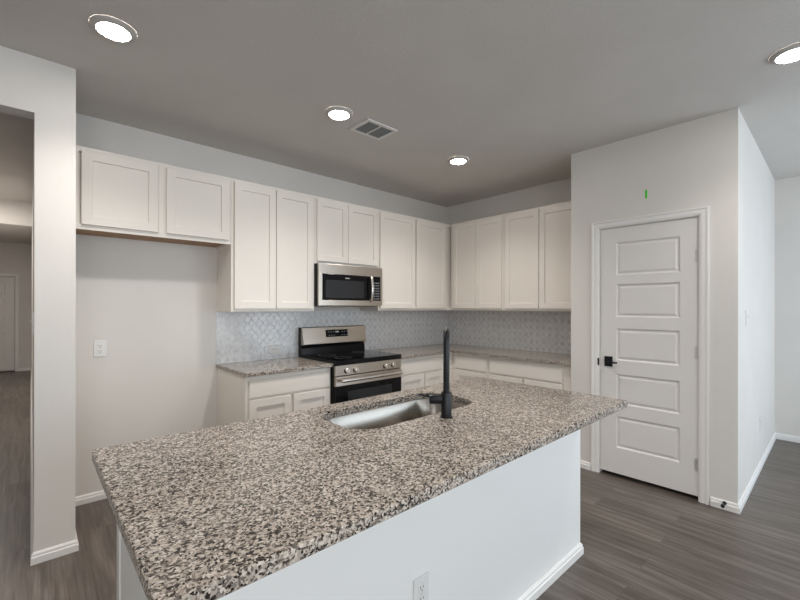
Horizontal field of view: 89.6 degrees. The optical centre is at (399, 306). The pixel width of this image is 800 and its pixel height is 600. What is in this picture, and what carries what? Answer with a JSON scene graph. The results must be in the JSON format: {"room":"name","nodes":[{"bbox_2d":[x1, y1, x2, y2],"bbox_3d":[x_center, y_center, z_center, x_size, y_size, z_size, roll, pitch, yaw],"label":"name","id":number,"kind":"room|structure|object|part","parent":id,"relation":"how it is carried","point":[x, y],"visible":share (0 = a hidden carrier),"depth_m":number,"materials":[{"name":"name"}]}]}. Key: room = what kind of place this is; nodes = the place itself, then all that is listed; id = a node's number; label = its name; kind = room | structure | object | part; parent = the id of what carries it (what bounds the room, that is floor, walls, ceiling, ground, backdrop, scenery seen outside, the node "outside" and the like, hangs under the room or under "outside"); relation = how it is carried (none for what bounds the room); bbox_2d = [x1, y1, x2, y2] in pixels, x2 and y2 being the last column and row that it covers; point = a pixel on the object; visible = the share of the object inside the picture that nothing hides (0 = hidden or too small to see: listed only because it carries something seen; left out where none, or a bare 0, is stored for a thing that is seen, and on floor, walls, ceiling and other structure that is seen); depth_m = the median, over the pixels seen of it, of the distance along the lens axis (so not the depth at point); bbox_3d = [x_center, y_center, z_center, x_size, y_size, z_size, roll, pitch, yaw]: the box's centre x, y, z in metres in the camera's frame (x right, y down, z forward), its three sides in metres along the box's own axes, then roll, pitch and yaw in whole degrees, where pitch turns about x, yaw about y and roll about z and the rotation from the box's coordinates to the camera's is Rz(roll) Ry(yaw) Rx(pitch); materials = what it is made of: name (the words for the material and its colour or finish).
{"room":"kitchen","nodes":[
{"label":"kitchen","id":0,"kind":"room"},
{"bbox_2d":[0,242,31,371],"bbox_3d":[-8.539,0.009,8.391,1.287,2.748,0.100,0,0,-42],"label":"wall","id":1,"kind":"structure","parent":0,"point":[15,258],"depth_m":8.69,"materials":[{"name":"paint"}]},
{"bbox_2d":[0,277,14,370],"bbox_3d":[-8.534,0.358,8.368,0.773,1.988,0.035,0,0,-42],"label":"door","id":2,"kind":"structure","parent":1,"relation":"in","point":[7,284],"depth_m":8.54,"materials":[{"name":"paint"}]},
{"bbox_2d":[0,273,18,370],"bbox_3d":[-8.510,0.339,8.339,0.904,2.087,0.016,0,0,-42],"label":"trim","id":3,"kind":"structure","parent":1,"relation":"attached to","point":[16,276],"depth_m":8.62,"materials":[{"name":"paint"}]},
{"bbox_2d":[19,367,30,370],"bbox_3d":[-8.107,1.352,8.711,0.183,0.062,0.014,0,0,-42],"label":"baseboard","id":4,"kind":"structure","parent":1,"relation":"attached to","point":[20,369],"depth_m":8.71,"materials":[{"name":"paint"}]},
{"bbox_2d":[0,198,31,227],"bbox_3d":[-5.302,-1.206,4.859,1.287,0.310,0.120,0,0,-42],"label":"wall","id":5,"kind":"structure","parent":0,"point":[12,212],"depth_m":5.15,"materials":[{"name":"paint"}]},
{"bbox_2d":[0,46,34,119],"bbox_3d":[-2.915,0.016,1.399,2.437,2.748,0.115,0,0,-42],"label":"wall","id":6,"kind":"structure","parent":0,"point":[17,69],"depth_m":2.14,"materials":[{"name":"paint"}]},
{"bbox_2d":[32,57,75,551],"bbox_3d":[-4.939,0.013,5.543,0.175,2.748,8.962,0,0,-42],"label":"wall","id":7,"kind":"structure","parent":0,"point":[54,131],"depth_m":2.24,"materials":[{"name":"paint"}]},
{"bbox_2d":[30,312,33,332],"bbox_3d":[-2.036,0.086,2.230,0.018,0.117,0.074,0,0,-42],"label":"light switch","id":8,"kind":"object","parent":7,"relation":"attached to","point":[32,321],"visible":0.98,"depth_m":2.21,"materials":[{"name":"plastic"}]},
{"bbox_2d":[30,367,78,565],"bbox_3d":[-4.936,1.356,5.538,0.203,0.062,8.976,0,0,-42],"label":"baseboard","id":9,"kind":"structure","parent":7,"relation":"attached to","point":[69,547],"depth_m":2.27,"materials":[{"name":"paint"}]},
{"bbox_2d":[75,113,446,496],"bbox_3d":[-0.821,0.018,4.218,4.108,2.748,0.120,0,0,-42],"label":"wall","id":10,"kind":"structure","parent":0,"point":[153,304],"depth_m":3.13,"materials":[{"name":"paint"}]},
{"bbox_2d":[75,490,106,505],"bbox_3d":[-1.920,1.360,3.122,0.977,0.062,0.014,0,0,-42],"label":"baseboard","id":11,"kind":"structure","parent":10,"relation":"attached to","point":[99,495],"depth_m":2.86,"materials":[{"name":"paint"}]},
{"bbox_2d":[94,340,105,356],"bbox_3d":[-2.160,0.301,2.905,0.074,0.117,0.008,0,0,-42],"label":"wall outlet","id":12,"kind":"object","parent":10,"relation":"attached to","point":[100,345],"visible":1,"depth_m":2.90,"materials":[{"name":"plastic"}]},
{"bbox_2d":[76,145,230,248],"bbox_3d":[-1.813,-0.764,2.993,0.986,0.531,0.344,0,0,-42],"label":"upper cabinet","id":13,"kind":"object","parent":10,"relation":"attached to","point":[118,195],"visible":0.84,"depth_m":2.83,"materials":[{"name":"paint"}]},
{"bbox_3d":[-1.874,-0.766,2.717,0.430,0.475,0.020,0,0,-42],"label":"cabinet door","id":14,"kind":"part","parent":13,"relation":"part of","materials":[{"name":"paint"}]},
{"bbox_3d":[-1.826,-0.512,3.007,0.954,0.008,0.304,0,0,-42],"label":"panel","id":15,"kind":"part","parent":13,"relation":"part of","materials":[{"name":"brown wood"}]},
{"bbox_3d":[-1.515,-0.766,3.046,0.439,0.475,0.020,0,0,-42],"label":"cabinet door","id":16,"kind":"part","parent":13,"relation":"part of","materials":[{"name":"paint"}]},
{"bbox_2d":[217,178,313,311],"bbox_3d":[-1.170,-0.495,3.582,0.753,1.068,0.344,0,0,-42],"label":"upper cabinet","id":17,"kind":"object","parent":10,"relation":"attached to","point":[267,265],"visible":1,"depth_m":3.41,"materials":[{"name":"paint"}]},
{"bbox_3d":[-1.193,-0.494,3.341,0.349,1.018,0.020,0,0,-42],"label":"cabinet door","id":18,"kind":"part","parent":17,"relation":"part of","materials":[{"name":"paint"}]},
{"bbox_3d":[-0.928,-0.493,3.584,0.359,1.018,0.020,0,0,-42],"label":"cabinet door","id":19,"kind":"part","parent":17,"relation":"part of","materials":[{"name":"paint"}]},
{"bbox_2d":[216,310,446,363],"bbox_3d":[-0.463,0.267,4.460,2.999,0.452,0.007,0,0,-42],"label":"backsplash","id":20,"kind":"structure","parent":10,"relation":"attached to","point":[240,336],"depth_m":3.97,"materials":[{"name":"tile"}]},
{"bbox_2d":[268,345,279,353],"bbox_3d":[-1.178,0.400,3.795,0.117,0.074,0.008,0,0,-42],"label":"wall outlet","id":21,"kind":"object","parent":20,"relation":"attached to","point":[274,348],"visible":1,"depth_m":3.79,"materials":[{"name":"plastic"}]},
{"bbox_2d":[314,196,377,267],"bbox_3d":[-0.609,-0.716,4.096,0.761,0.625,0.344,0,0,-42],"label":"upper cabinet","id":22,"kind":"object","parent":10,"relation":"attached to","point":[345,233],"visible":0.79,"depth_m":3.93,"materials":[{"name":"paint"}]},
{"bbox_3d":[-0.638,-0.715,3.849,0.344,0.575,0.020,0,0,-42],"label":"cabinet door","id":23,"kind":"part","parent":22,"relation":"part of","materials":[{"name":"paint"}]},
{"bbox_2d":[314,263,381,306],"bbox_3d":[-0.569,-0.202,4.052,0.759,0.398,0.449,0,0,-42],"label":"microwave","id":24,"kind":"object","parent":22,"relation":"attached to","point":[335,285],"visible":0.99,"depth_m":3.89,"materials":[{"name":"silver metal"}]},
{"bbox_3d":[-0.731,-0.185,3.696,0.039,0.244,0.026,0,0,-42],"label":"door","id":25,"kind":"part","parent":24,"relation":"part of","materials":[{"name":"silver metal"}]},
{"bbox_3d":[-0.498,-0.185,3.910,0.592,0.244,0.024,0,0,-42],"label":"door glass","id":26,"kind":"part","parent":24,"relation":"part of","materials":[{"name":"black glass"}]},
{"bbox_3d":[-0.466,-0.354,3.939,0.757,0.093,0.026,0,0,-42],"label":"rail","id":27,"kind":"part","parent":24,"relation":"part of","materials":[{"name":"silver metal"}]},
{"bbox_3d":[-0.466,-0.159,3.939,0.757,0.297,0.026,0,0,-42],"label":"rail","id":28,"kind":"part","parent":24,"relation":"part of","materials":[{"name":"silver metal"}]},
{"bbox_3d":[-0.283,-0.182,4.054,0.026,0.275,0.066,0,0,-42],"label":"handle","id":29,"kind":"part","parent":24,"relation":"part of","materials":[{"name":"metal"}]},
{"bbox_3d":[-0.242,-0.185,4.144,0.098,0.244,0.024,0,0,-42],"label":"control panel","id":30,"kind":"part","parent":24,"relation":"part of","materials":[{"name":"black glass"}]},
{"bbox_3d":[-0.370,-0.714,4.095,0.376,0.575,0.020,0,0,-42],"label":"cabinet door","id":31,"kind":"part","parent":22,"relation":"part of","materials":[{"name":"paint"}]},
{"bbox_2d":[360,209,450,310],"bbox_3d":[0.217,-0.493,4.853,1.474,1.068,0.344,0,0,-42],"label":"upper cabinet","id":32,"kind":"object","parent":10,"relation":"attached to","point":[414,253],"visible":0.8,"depth_m":4.56,"materials":[{"name":"paint"}]},
{"bbox_3d":[-0.014,-0.492,4.421,0.520,1.018,0.020,0,0,-42],"label":"cabinet door","id":33,"kind":"part","parent":32,"relation":"part of","materials":[{"name":"paint"}]},
{"bbox_3d":[0.376,-0.492,4.778,0.506,1.018,0.020,0,0,-42],"label":"cabinet door","id":34,"kind":"part","parent":32,"relation":"part of","materials":[{"name":"paint"}]},
{"bbox_2d":[0,0,799,243],"bbox_3d":[-1.881,-1.407,4.601,8.484,0.100,14.720,0,0,-42],"label":"ceiling","id":35,"kind":"structure","parent":0,"point":[515,89],"depth_m":2.39,"materials":[{"name":"white paint"}]},
{"bbox_2d":[89,15,136,42],"bbox_3d":[-1.393,-1.347,1.963,0.192,0.017,0.192,0,0,-42],"label":"recessed light","id":36,"kind":"object","parent":35,"relation":"in","point":[112,28],"visible":1,"depth_m":1.94,"materials":[{"name":"white plastic"}]},
{"bbox_2d":[96,22,130,40],"bbox_3d":[-1.393,-1.341,1.963,0.140,0.001,0.140,0,0,-42],"label":"diffuser","id":37,"kind":"object","parent":36,"relation":"attached to","point":[115,31],"depth_m":1.95,"materials":[{"name":"white plastic"}]},
{"bbox_2d":[325,106,352,119],"bbox_3d":[-0.422,-1.346,2.812,0.192,0.017,0.192,0,0,-42],"label":"recessed light","id":38,"kind":"object","parent":35,"relation":"in","point":[334,112],"visible":1,"depth_m":2.79,"materials":[{"name":"white plastic"}]},
{"bbox_2d":[329,111,348,119],"bbox_3d":[-0.422,-1.340,2.812,0.140,0.001,0.140,0,0,-42],"label":"diffuser","id":39,"kind":"object","parent":38,"relation":"attached to","point":[336,115],"depth_m":2.82,"materials":[{"name":"white plastic"}]},
{"bbox_2d":[350,118,397,139],"bbox_3d":[-0.196,-1.349,3.071,0.287,0.010,0.230,0,0,-42],"label":"ceiling vent","id":40,"kind":"object","parent":35,"relation":"in","point":[371,128],"visible":1,"depth_m":3.06,"materials":[{"name":"metal"}]},
{"bbox_2d":[448,156,468,164],"bbox_3d":[0.541,-1.345,3.708,0.192,0.017,0.192,0,0,-42],"label":"recessed light","id":41,"kind":"object","parent":35,"relation":"in","point":[456,160],"visible":1,"depth_m":3.68,"materials":[{"name":"white plastic"}]},
{"bbox_2d":[451,159,465,163],"bbox_3d":[0.541,-1.339,3.708,0.140,0.001,0.140,0,0,-42],"label":"diffuser","id":42,"kind":"object","parent":41,"relation":"attached to","point":[453,161],"depth_m":3.71,"materials":[{"name":"white plastic"}]},
{"bbox_2d":[769,42,799,64],"bbox_3d":[2.093,-1.343,2.139,0.192,0.017,0.192,0,0,-42],"label":"recessed light","id":43,"kind":"object","parent":35,"relation":"in","point":[791,53],"visible":1,"depth_m":2.14,"materials":[{"name":"white plastic"}]},
{"bbox_2d":[775,48,799,62],"bbox_3d":[2.093,-1.337,2.139,0.140,0.001,0.140,0,0,-42],"label":"diffuser","id":44,"kind":"object","parent":43,"relation":"attached to","point":[788,55],"depth_m":2.14,"materials":[{"name":"white plastic"}]},
{"bbox_2d":[0,370,799,599],"bbox_3d":[-1.885,1.441,4.601,8.484,0.100,14.720,0,0,-42],"label":"floor","id":45,"kind":"structure","parent":0,"point":[641,540],"depth_m":2.38,"materials":[{"name":"wood"}]},
{"bbox_2d":[218,368,329,425],"bbox_3d":[-1.076,0.958,3.483,0.749,0.868,0.619,0,0,-42],"label":"base cabinet","id":46,"kind":"object","parent":45,"relation":"on","point":[240,398],"visible":0.42,"depth_m":3.23,"materials":[{"name":"paint"}]},
{"bbox_3d":[-1.005,0.988,3.142,0.343,0.559,0.020,0,0,-42],"label":"cabinet door","id":47,"kind":"part","parent":46,"relation":"part of","materials":[{"name":"paint"}]},
{"bbox_2d":[216,357,332,376],"bbox_3d":[-1.073,0.508,3.472,0.766,0.030,0.639,0,0,-42],"label":"countertop","id":48,"kind":"structure","parent":46,"relation":"on","point":[293,364],"depth_m":3.37,"materials":[{"name":"stone"}]},
{"bbox_3d":[-0.871,0.624,3.264,0.705,0.131,0.020,0,0,-42],"label":"drawer","id":49,"kind":"part","parent":46,"relation":"part of","materials":[{"name":"paint"}]},
{"bbox_3d":[-0.737,0.988,3.387,0.340,0.559,0.020,0,0,-42],"label":"cabinet door","id":50,"kind":"part","parent":46,"relation":"part of","materials":[{"name":"paint"}]},
{"bbox_2d":[117,429,583,599],"bbox_3d":[0.027,0.959,1.832,2.096,0.870,0.717,0,0,-42],"label":"kitchen island","id":51,"kind":"object","parent":45,"relation":"on","point":[510,531],"visible":0.38,"depth_m":1.59,"materials":[{"name":"paint"}]},
{"bbox_3d":[-0.952,0.958,1.366,0.006,0.869,0.049,0,0,-42],"label":"corner trim","id":52,"kind":"part","parent":51,"relation":"part of","materials":[{"name":"paint"}]},
{"bbox_2d":[92,377,627,599],"bbox_3d":[0.075,0.507,1.746,2.164,0.034,0.978,0,0,-42],"label":"island countertop","id":53,"kind":"structure","parent":51,"relation":"on","point":[210,513],"depth_m":1.18,"materials":[{"name":"stone"}]},
{"bbox_2d":[326,398,465,428],"bbox_3d":[0.014,0.637,1.958,0.828,0.227,0.406,0,0,-42],"label":"undermount sink","id":54,"kind":"object","parent":53,"relation":"in","point":[388,415],"visible":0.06,"depth_m":2.14,"materials":[{"name":"silver metal"}]},
{"bbox_2d":[418,327,451,418],"bbox_3d":[0.203,0.294,1.844,0.130,0.392,0.244,0,0,37],"label":"kitchen faucet","id":55,"kind":"object","parent":53,"relation":"on","point":[445,398],"visible":1,"depth_m":1.77,"materials":[{"name":"black metal"}]},
{"bbox_3d":[0.111,0.394,1.788,0.060,0.023,0.012,0,0,1],"label":"lever","id":56,"kind":"part","parent":55,"relation":"part of","materials":[{"name":"black metal"}]},
{"bbox_3d":[0.219,0.237,1.874,0.028,0.279,0.202,0,0,7],"label":"spout","id":57,"kind":"part","parent":55,"relation":"part of","materials":[{"name":"black metal"}]},
{"bbox_2d":[413,571,428,599],"bbox_3d":[0.076,0.998,1.403,0.074,0.117,0.008,0,0,-42],"label":"wall outlet","id":58,"kind":"object","parent":51,"relation":"attached to","point":[421,584],"visible":1,"depth_m":1.40,"materials":[{"name":"plastic"}]},
{"bbox_2d":[418,593,424,599],"bbox_3d":[0.078,1.017,1.401,0.034,0.029,0.002,0,0,-42],"label":"receptacle","id":59,"kind":"object","parent":58,"relation":"attached to","point":[421,596],"depth_m":1.40,"materials":[{"name":"plastic"}]},
{"bbox_2d":[418,582,424,593],"bbox_3d":[0.078,0.978,1.401,0.034,0.029,0.002,0,0,-42],"label":"receptacle","id":60,"kind":"object","parent":58,"relation":"attached to","point":[421,585],"depth_m":1.40,"materials":[{"name":"plastic"}]},
{"bbox_3d":[0.033,1.363,1.824,2.096,0.062,0.697,0,0,-42],"label":"moulding","id":61,"kind":"part","parent":51,"relation":"part of","materials":[{"name":"paint"}]},
{"bbox_2d":[298,325,402,403],"bbox_3d":[-0.469,0.798,3.955,0.772,1.190,0.720,0,0,-42],"label":"electric range","id":62,"kind":"object","parent":45,"relation":"on","point":[356,372],"visible":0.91,"depth_m":3.88,"materials":[{"name":"silver metal"}]},
{"bbox_2d":[303,350,400,365],"bbox_3d":[-0.458,0.491,3.944,0.772,0.044,0.575,0,0,-42],"label":"cooktop","id":63,"kind":"object","parent":62,"relation":"in","point":[335,357],"depth_m":3.84,"materials":[{"name":"black glass"}]},
{"bbox_3d":[-0.275,0.926,3.742,0.770,0.465,0.029,0,0,-42],"label":"oven door","id":64,"kind":"part","parent":62,"relation":"part of","materials":[{"name":"black glass"}]},
{"bbox_3d":[-0.275,0.558,3.743,0.770,0.090,0.028,0,0,-42],"label":"control panel","id":65,"kind":"part","parent":62,"relation":"part of","materials":[{"name":"silver metal"}]},
{"bbox_3d":[-0.237,0.641,3.702,0.700,0.034,0.035,0,0,-42],"label":"handle","id":66,"kind":"part","parent":62,"relation":"part of","materials":[{"name":"metal"}]},
{"bbox_2d":[401,353,451,390],"bbox_3d":[0.316,0.960,4.758,1.454,0.868,0.619,0,0,-42],"label":"base cabinet","id":67,"kind":"object","parent":45,"relation":"on","point":[418,372],"visible":0.26,"depth_m":4.28,"materials":[{"name":"paint"}]},
{"bbox_3d":[0.128,0.989,4.179,0.358,0.559,0.020,0,0,-42],"label":"cabinet door","id":68,"kind":"part","parent":67,"relation":"part of","materials":[{"name":"paint"}]},
{"bbox_3d":[0.241,0.625,4.282,0.663,0.131,0.020,0,0,-42],"label":"drawer","id":69,"kind":"part","parent":67,"relation":"part of","materials":[{"name":"paint"}]},
{"bbox_3d":[0.377,0.990,4.408,0.291,0.559,0.020,0,0,-42],"label":"cabinet door","id":70,"kind":"part","parent":67,"relation":"part of","materials":[{"name":"paint"}]},
{"bbox_2d":[373,344,570,365],"bbox_3d":[0.780,0.511,4.248,1.461,0.030,1.997,0,0,-42],"label":"countertop","id":71,"kind":"structure","parent":67,"relation":"on","point":[436,349],"depth_m":4.36,"materials":[{"name":"stone"}]},
{"bbox_2d":[452,353,488,380],"bbox_3d":[0.989,0.961,4.644,0.619,0.868,0.492,0,0,-42],"label":"base cabinet","id":72,"kind":"object","parent":45,"relation":"on","point":[464,366],"visible":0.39,"depth_m":4.43,"materials":[{"name":"paint"}]},
{"bbox_3d":[0.778,0.626,4.431,0.020,0.131,0.414,0,0,-42],"label":"drawer","id":73,"kind":"part","parent":72,"relation":"part of","materials":[{"name":"paint"}]},
{"bbox_3d":[0.777,0.990,4.431,0.020,0.559,0.414,0,0,-42],"label":"cabinet door","id":74,"kind":"part","parent":72,"relation":"part of","materials":[{"name":"paint"}]},
{"bbox_2d":[488,357,570,390],"bbox_3d":[1.460,0.962,4.129,0.619,0.868,0.898,0,0,-42],"label":"base cabinet","id":75,"kind":"object","parent":45,"relation":"on","point":[554,376],"visible":0.32,"depth_m":3.88,"materials":[{"name":"paint"}]},
{"bbox_3d":[1.083,0.991,4.097,0.020,0.559,0.384,0,0,-42],"label":"cabinet door","id":76,"kind":"part","parent":75,"relation":"part of","materials":[{"name":"paint"}]},
{"bbox_3d":[1.218,0.627,3.950,0.020,0.131,0.783,0,0,-42],"label":"drawer","id":77,"kind":"part","parent":75,"relation":"part of","materials":[{"name":"paint"}]},
{"bbox_3d":[1.353,0.991,3.803,0.020,0.559,0.384,0,0,-42],"label":"cabinet door","id":78,"kind":"part","parent":75,"relation":"part of","materials":[{"name":"paint"}]},
{"bbox_2d":[447,178,570,351],"bbox_3d":[1.365,0.021,4.783,0.120,2.748,1.999,0,0,-42],"label":"wall","id":79,"kind":"structure","parent":0,"point":[556,192],"depth_m":4.72,"materials":[{"name":"paint"}]},
{"bbox_2d":[451,214,503,310],"bbox_3d":[1.010,-0.492,4.827,0.344,1.068,0.758,0,0,-42],"label":"upper cabinet","id":80,"kind":"object","parent":79,"relation":"attached to","point":[477,245],"visible":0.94,"depth_m":4.68,"materials":[{"name":"paint"}]},
{"bbox_3d":[0.776,-0.491,4.842,0.020,1.018,0.340,0,0,-42],"label":"cabinet door","id":81,"kind":"part","parent":80,"relation":"part of","materials":[{"name":"paint"}]},
{"bbox_3d":[1.013,-0.491,4.583,0.020,1.018,0.351,0,0,-42],"label":"cabinet door","id":82,"kind":"part","parent":80,"relation":"part of","materials":[{"name":"paint"}]},
{"bbox_2d":[447,310,570,353],"bbox_3d":[1.318,0.270,4.740,0.007,0.452,1.998,0,0,-42],"label":"backsplash","id":83,"kind":"structure","parent":79,"relation":"attached to","point":[542,331],"depth_m":4.71,"materials":[{"name":"tile"}]},
{"bbox_2d":[504,201,570,310],"bbox_3d":[1.568,-0.491,4.218,0.344,1.068,0.888,0,0,-42],"label":"upper cabinet","id":84,"kind":"object","parent":79,"relation":"attached to","point":[537,241],"visible":0.64,"depth_m":4.12,"materials":[{"name":"paint"}]},
{"bbox_3d":[1.296,-0.490,4.274,0.020,1.018,0.396,0,0,-42],"label":"cabinet door","id":85,"kind":"part","parent":84,"relation":"part of","materials":[{"name":"paint"}]},
{"bbox_3d":[1.569,-0.490,3.977,0.020,1.018,0.397,0,0,-42],"label":"cabinet door","id":86,"kind":"part","parent":84,"relation":"part of","materials":[{"name":"paint"}]},
{"bbox_2d":[571,108,740,504],"bbox_3d":[1.951,0.022,3.189,0.115,2.748,1.144,0,0,-42],"label":"wall","id":87,"kind":"structure","parent":0,"point":[695,163],"depth_m":2.91,"materials":[{"name":"paint"}]},
{"bbox_2d":[580,460,590,470],"bbox_3d":[1.575,1.365,3.502,0.014,0.062,0.176,0,0,-42],"label":"baseboard","id":88,"kind":"structure","parent":87,"relation":"attached to","point":[583,464],"depth_m":3.46,"materials":[{"name":"paint"}]},
{"bbox_2d":[597,217,698,495],"bbox_3d":[1.916,0.359,3.145,0.089,2.015,0.702,0,0,-42],"label":"door","id":89,"kind":"structure","parent":87,"relation":"in","point":[649,282],"depth_m":3.12,"materials":[{"name":"paint"}]},
{"bbox_3d":[1.738,0.452,3.348,0.008,0.083,0.063,0,0,-42],"label":"handle","id":90,"kind":"part","parent":89,"relation":"part of","materials":[{"name":"black metal"}]},
{"bbox_2d":[591,206,708,504],"bbox_3d":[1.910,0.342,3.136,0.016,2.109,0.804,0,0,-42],"label":"trim","id":91,"kind":"structure","parent":87,"relation":"attached to","point":[702,212],"depth_m":2.88,"materials":[{"name":"paint"}]},
{"bbox_2d":[741,114,774,496],"bbox_3d":[3.149,0.024,3.588,2.191,2.748,0.115,0,0,-42],"label":"wall","id":92,"kind":"structure","parent":0,"point":[757,180],"depth_m":3.30,"materials":[{"name":"paint"}]},
{"bbox_2d":[710,433,775,513],"bbox_3d":[3.087,1.367,3.546,2.304,0.062,0.161,0,0,-42],"label":"baseboard","id":93,"kind":"structure","parent":92,"relation":"attached to","point":[715,502],"depth_m":2.90,"materials":[{"name":"paint"}]},
{"bbox_2d":[746,310,749,325],"bbox_3d":[2.568,0.079,2.966,0.074,0.117,0.018,0,0,-42],"label":"light switch","id":94,"kind":"object","parent":92,"relation":"attached to","point":[747,316],"visible":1,"depth_m":2.96,"materials":[{"name":"plastic"}]},
{"bbox_2d":[775,176,799,436],"bbox_3d":[5.033,0.026,3.241,0.120,2.748,3.172,0,0,-42],"label":"wall","id":95,"kind":"structure","parent":0,"point":[787,190],"depth_m":4.21,"materials":[{"name":"paint"}]},
{"bbox_2d":[775,433,799,442],"bbox_3d":[5.021,1.369,3.153,0.014,0.062,3.056,0,0,-42],"label":"baseboard","id":96,"kind":"structure","parent":95,"relation":"attached to","point":[780,436],"depth_m":4.20,"materials":[{"name":"paint"}]}
]}

